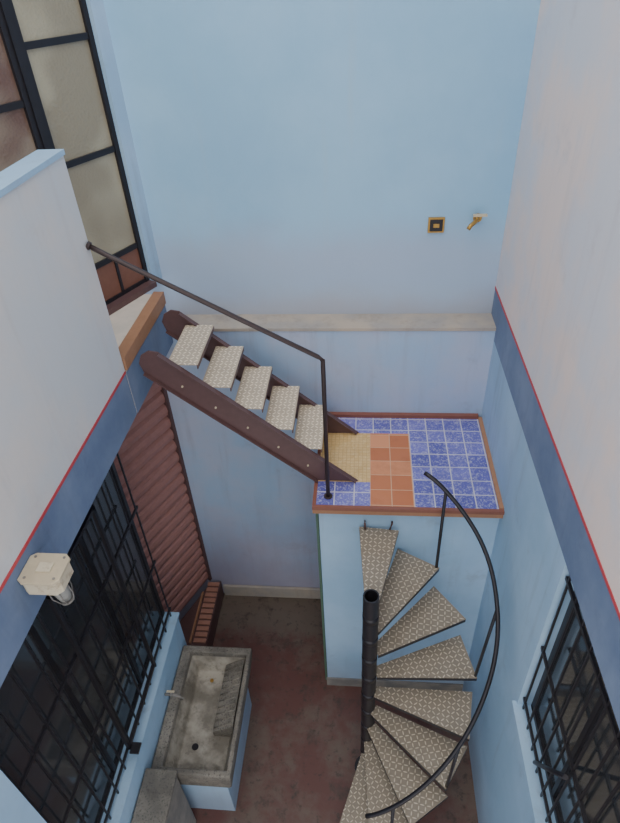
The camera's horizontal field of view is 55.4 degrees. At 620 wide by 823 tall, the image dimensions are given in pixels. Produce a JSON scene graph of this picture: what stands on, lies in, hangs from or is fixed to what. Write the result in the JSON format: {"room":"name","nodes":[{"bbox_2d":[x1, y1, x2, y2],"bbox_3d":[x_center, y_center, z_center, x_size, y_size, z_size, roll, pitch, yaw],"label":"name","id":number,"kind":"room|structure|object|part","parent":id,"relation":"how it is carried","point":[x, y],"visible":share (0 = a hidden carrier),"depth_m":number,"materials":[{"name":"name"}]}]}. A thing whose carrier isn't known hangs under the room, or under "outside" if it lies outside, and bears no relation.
{"room":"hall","nodes":[
{"label":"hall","id":0,"kind":"room"},
{"bbox_2d":[0,149,136,687],"bbox_3d":[-1.426,0.449,1.949,0.310,1.600,3.493,1,38,5],"label":"wall","id":1,"kind":"structure","parent":0,"point":[67,406],"depth_m":2.70,"materials":[{"name":"grey paint"}]},
{"bbox_2d":[17,553,74,605],"bbox_3d":[-1.133,0.758,2.595,0.185,0.238,0.160,1,38,5],"label":"wall lamp","id":2,"kind":"object","parent":1,"relation":"attached to","point":[49,574],"visible":1,"depth_m":2.52,"materials":[{"name":"beige plastic"}]},
{"bbox_3d":[-1.106,0.793,2.623,0.112,0.145,0.092,1,38,5],"label":"bulb","id":3,"kind":"part","parent":2,"relation":"part of","materials":[{"name":"clear glass"}]},
{"bbox_2d":[0,618,186,822],"bbox_3d":[-1.375,2.391,3.361,0.250,3.200,3.340,1,38,5],"label":"wall","id":4,"kind":"structure","parent":0,"point":[14,807],"depth_m":4.14,"materials":[{"name":"blue paint"}]},
{"bbox_2d":[0,471,159,822],"bbox_3d":[-1.339,1.446,3.597,0.008,1.950,1.755,1,38,5],"label":"glass","id":5,"kind":"object","parent":4,"relation":"attached to","point":[14,758],"visible":0.6,"depth_m":3.47,"materials":[{"name":"black glass"}]},
{"bbox_2d":[0,453,171,822],"bbox_3d":[-1.213,1.448,3.586,0.107,1.950,1.795,1,38,5],"label":"window grille","id":6,"kind":"object","parent":4,"relation":"in","point":[33,757],"depth_m":3.51,"materials":[{"name":"black metal"}]},
{"bbox_3d":[-1.193,1.408,3.647,0.080,1.717,0.622,1,38,5],"label":"opening casement guard","id":7,"kind":"part","parent":6,"relation":"part of","materials":[{"name":"black metal"}]},
{"bbox_2d":[29,461,164,822],"bbox_3d":[-1.339,1.446,3.597,0.040,1.990,1.795,1,38,5],"label":"frame","id":8,"kind":"object","parent":4,"relation":"attached to","point":[32,631],"visible":0.39,"depth_m":3.86,"materials":[{"name":"black paint"}]},
{"bbox_2d":[100,612,179,822],"bbox_3d":[-1.252,2.225,4.203,0.200,0.022,1.805,1,38,5],"label":"trim","id":9,"kind":"structure","parent":4,"relation":"attached to","point":[117,809],"depth_m":4.20,"materials":[{"name":"blue paint"}]},
{"bbox_2d":[86,0,161,279],"bbox_3d":[-2.402,-1.335,1.694,0.200,3.980,4.620,17,42,24],"label":"wall","id":10,"kind":"structure","parent":0,"point":[97,14],"depth_m":3.73,"materials":[{"name":"blue paint"}]},
{"bbox_2d":[0,34,35,171],"bbox_3d":[-1.676,-1.525,2.996,0.010,2.000,0.510,17,42,24],"label":"glass","id":11,"kind":"object","parent":10,"relation":"attached to","point":[16,139],"visible":0.17,"depth_m":3.16,"materials":[{"name":"glass"}]},
{"bbox_2d":[0,6,43,149],"bbox_3d":[-1.670,-1.426,3.073,0.050,2.350,0.580,17,42,24],"label":"frame","id":12,"kind":"object","parent":10,"relation":"attached to","point":[24,103],"visible":0.16,"depth_m":3.11,"materials":[{"name":"black paint"}]},
{"bbox_2d":[12,0,134,263],"bbox_3d":[-1.388,-1.851,3.395,0.010,2.000,0.450,17,42,24],"label":"glass","id":13,"kind":"object","parent":10,"relation":"attached to","point":[65,77],"visible":0.78,"depth_m":3.48,"materials":[{"name":"beige glass"}]},
{"bbox_2d":[0,0,156,315],"bbox_3d":[-1.522,-1.562,3.261,0.140,2.380,1.150,17,42,24],"label":"trim","id":14,"kind":"structure","parent":10,"relation":"attached to","point":[129,297],"depth_m":3.21,"materials":[{"name":"black paint"}]},
{"bbox_2d":[7,0,149,304],"bbox_3d":[-1.382,-1.752,3.471,0.050,2.350,0.520,17,42,24],"label":"frame","id":15,"kind":"object","parent":10,"relation":"attached to","point":[88,35],"visible":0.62,"depth_m":3.55,"materials":[{"name":"black paint"}]},
{"bbox_2d":[96,248,143,300],"bbox_3d":[-1.330,-0.943,4.095,0.030,0.235,0.450,17,42,24],"label":"glass","id":16,"kind":"object","parent":10,"relation":"in","point":[114,278],"depth_m":4.10,"materials":[{"name":"glass"}]},
{"bbox_2d":[109,292,172,412],"bbox_3d":[-1.970,0.638,2.711,1.288,0.420,4.487,4,38,9],"label":"landing slab","id":17,"kind":"object","parent":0,"point":[138,327],"visible":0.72,"depth_m":3.93,"materials":[{"name":"paint"}]},
{"bbox_2d":[179,581,207,621],"bbox_3d":[-1.646,1.103,5.045,0.240,3.200,1.650,17,42,24],"label":"wall","id":18,"kind":"structure","parent":0,"point":[204,586],"depth_m":6.21,"materials":[{"name":"blue paint"}]},
{"bbox_2d":[114,382,211,612],"bbox_3d":[-1.448,0.961,5.008,0.060,2.950,1.250,17,42,24],"label":"roller shutter","id":19,"kind":"object","parent":18,"relation":"attached to","point":[150,453],"visible":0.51,"depth_m":5.19,"materials":[{"name":"red paint"}]},
{"bbox_2d":[103,0,540,591],"bbox_3d":[0.112,-1.124,4.189,2.950,7.600,0.418,1,38,5],"label":"wall","id":20,"kind":"structure","parent":0,"point":[295,158],"depth_m":3.95,"materials":[{"name":"blue paint"}]},
{"bbox_2d":[223,584,320,598],"bbox_3d":[-0.366,1.936,6.349,1.135,0.170,0.030,1,38,5],"label":"baseboard","id":21,"kind":"structure","parent":20,"relation":"attached to","point":[229,589],"depth_m":6.33,"materials":[{"name":"beige paint"}]},
{"bbox_2d":[427,217,444,232],"bbox_3d":[0.855,-1.261,4.003,0.110,0.105,0.028,1,38,5],"label":"electrical box","id":22,"kind":"object","parent":20,"relation":"attached to","point":[435,224],"visible":1,"depth_m":3.99,"materials":[{"name":"gold metal"}]},
{"bbox_2d":[466,213,487,230],"bbox_3d":[1.087,-1.266,3.918,0.167,0.083,0.101,-19,40,-19],"label":"tap","id":23,"kind":"object","parent":20,"relation":"attached to","point":[477,217],"visible":1,"depth_m":3.89,"materials":[{"name":"gold metal"}]},
{"bbox_2d":[191,593,477,822],"bbox_3d":[-0.694,3.241,4.950,4.600,0.150,4.900,1,38,5],"label":"floor","id":24,"kind":"structure","parent":0,"point":[303,746],"depth_m":5.29,"materials":[{"name":"red paint"}]},
{"bbox_2d":[131,768,195,822],"bbox_3d":[-1.048,3.056,4.300,0.232,0.970,0.470,1,38,5],"label":"stand","id":25,"kind":"object","parent":24,"relation":"on","point":[161,797],"visible":1,"depth_m":4.09,"materials":[{"name":"concrete"}]},
{"bbox_2d":[151,645,251,810],"bbox_3d":[-0.812,2.576,4.850,0.592,1.033,1.000,1,38,5],"label":"sink","id":26,"kind":"object","parent":24,"relation":"on","point":[203,736],"visible":0.97,"depth_m":4.70,"materials":[{"name":"concrete"}]},
{"bbox_2d":[165,690,183,699],"bbox_3d":[-1.059,2.206,4.598,0.138,0.117,0.024,1,38,5],"label":"faucet","id":27,"kind":"object","parent":26,"relation":"on","point":[169,692],"depth_m":4.59,"materials":[{"name":"silver metal"}]},
{"bbox_2d":[180,581,223,646],"bbox_3d":[-1.192,2.124,6.093,0.440,0.262,0.750,1,38,5],"label":"step","id":28,"kind":"structure","parent":24,"relation":"on","point":[199,624],"depth_m":5.98,"materials":[{"name":"brown brick"}]},
{"bbox_2d":[312,412,504,690],"bbox_3d":[0.748,1.322,5.128,1.280,2.530,1.025,1,38,5],"label":"platform","id":29,"kind":"object","parent":24,"relation":"on","point":[390,454],"visible":0.84,"depth_m":4.39,"materials":[{"name":"blue tile"}]},
{"bbox_2d":[86,241,358,498],"bbox_3d":[-0.397,-0.353,3.842,1.425,1.849,0.732,1,38,5],"label":"metal staircase","id":30,"kind":"structure","parent":29,"relation":"on","point":[196,342],"depth_m":4.01,"materials":[{"name":"red paint"}]},
{"bbox_2d":[316,514,327,679],"bbox_3d":[0.111,1.435,5.161,0.048,2.350,0.630,1,38,5],"label":"door","id":31,"kind":"structure","parent":29,"relation":"attached to","point":[317,515],"depth_m":4.78,"materials":[{"name":"green paint"}]},
{"bbox_3d":[0.783,2.547,5.513,1.253,0.120,0.015,1,38,5],"label":"baseboard","id":32,"kind":"part","parent":29,"relation":"part of","materials":[{"name":"grey paint"}]},
{"bbox_2d":[340,471,499,822],"bbox_3d":[0.710,1.914,4.085,0.936,2.873,1.443,5,38,11],"label":"spiral staircase","id":33,"kind":"structure","parent":24,"relation":"on","point":[387,786],"depth_m":4.10,"materials":[{"name":"black paint"}]},
{"bbox_2d":[462,0,619,822],"bbox_3d":[1.254,0.295,2.270,0.223,7.600,4.600,1,38,5],"label":"wall","id":34,"kind":"structure","parent":0,"point":[550,415],"depth_m":2.94,"materials":[{"name":"white paint"}]},
{"bbox_2d":[511,701,555,822],"bbox_3d":[1.267,2.212,2.988,0.205,0.028,1.480,1,38,5],"label":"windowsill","id":35,"kind":"structure","parent":34,"relation":"attached to","point":[532,778],"depth_m":3.29,"materials":[{"name":"blue paint"}]},
{"bbox_2d":[531,591,608,822],"bbox_3d":[1.257,1.679,2.564,0.040,1.335,1.445,1,38,5],"label":"frame","id":36,"kind":"object","parent":34,"relation":"attached to","point":[553,790],"visible":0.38,"depth_m":3.03,"materials":[{"name":"black paint"}]},
{"bbox_2d":[522,575,619,822],"bbox_3d":[1.182,1.678,2.570,0.014,1.295,1.445,1,38,5],"label":"window grille","id":37,"kind":"object","parent":34,"relation":"in","point":[607,710],"visible":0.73,"depth_m":2.71,"materials":[{"name":"black metal"}]},
{"bbox_2d":[533,760,568,779],"bbox_3d":[1.177,1.764,2.914,0.024,0.611,0.324,5,39,11],"label":"stay","id":38,"kind":"object","parent":37,"relation":"attached to","point":[543,766],"visible":1,"depth_m":2.82,"materials":[{"name":"black paint"}]},
{"bbox_2d":[536,603,619,822],"bbox_3d":[1.257,1.679,2.564,0.008,1.295,1.405,1,38,5],"label":"glass","id":39,"kind":"object","parent":34,"relation":"attached to","point":[608,776],"visible":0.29,"depth_m":2.80,"materials":[{"name":"grey glass"}]}
]}

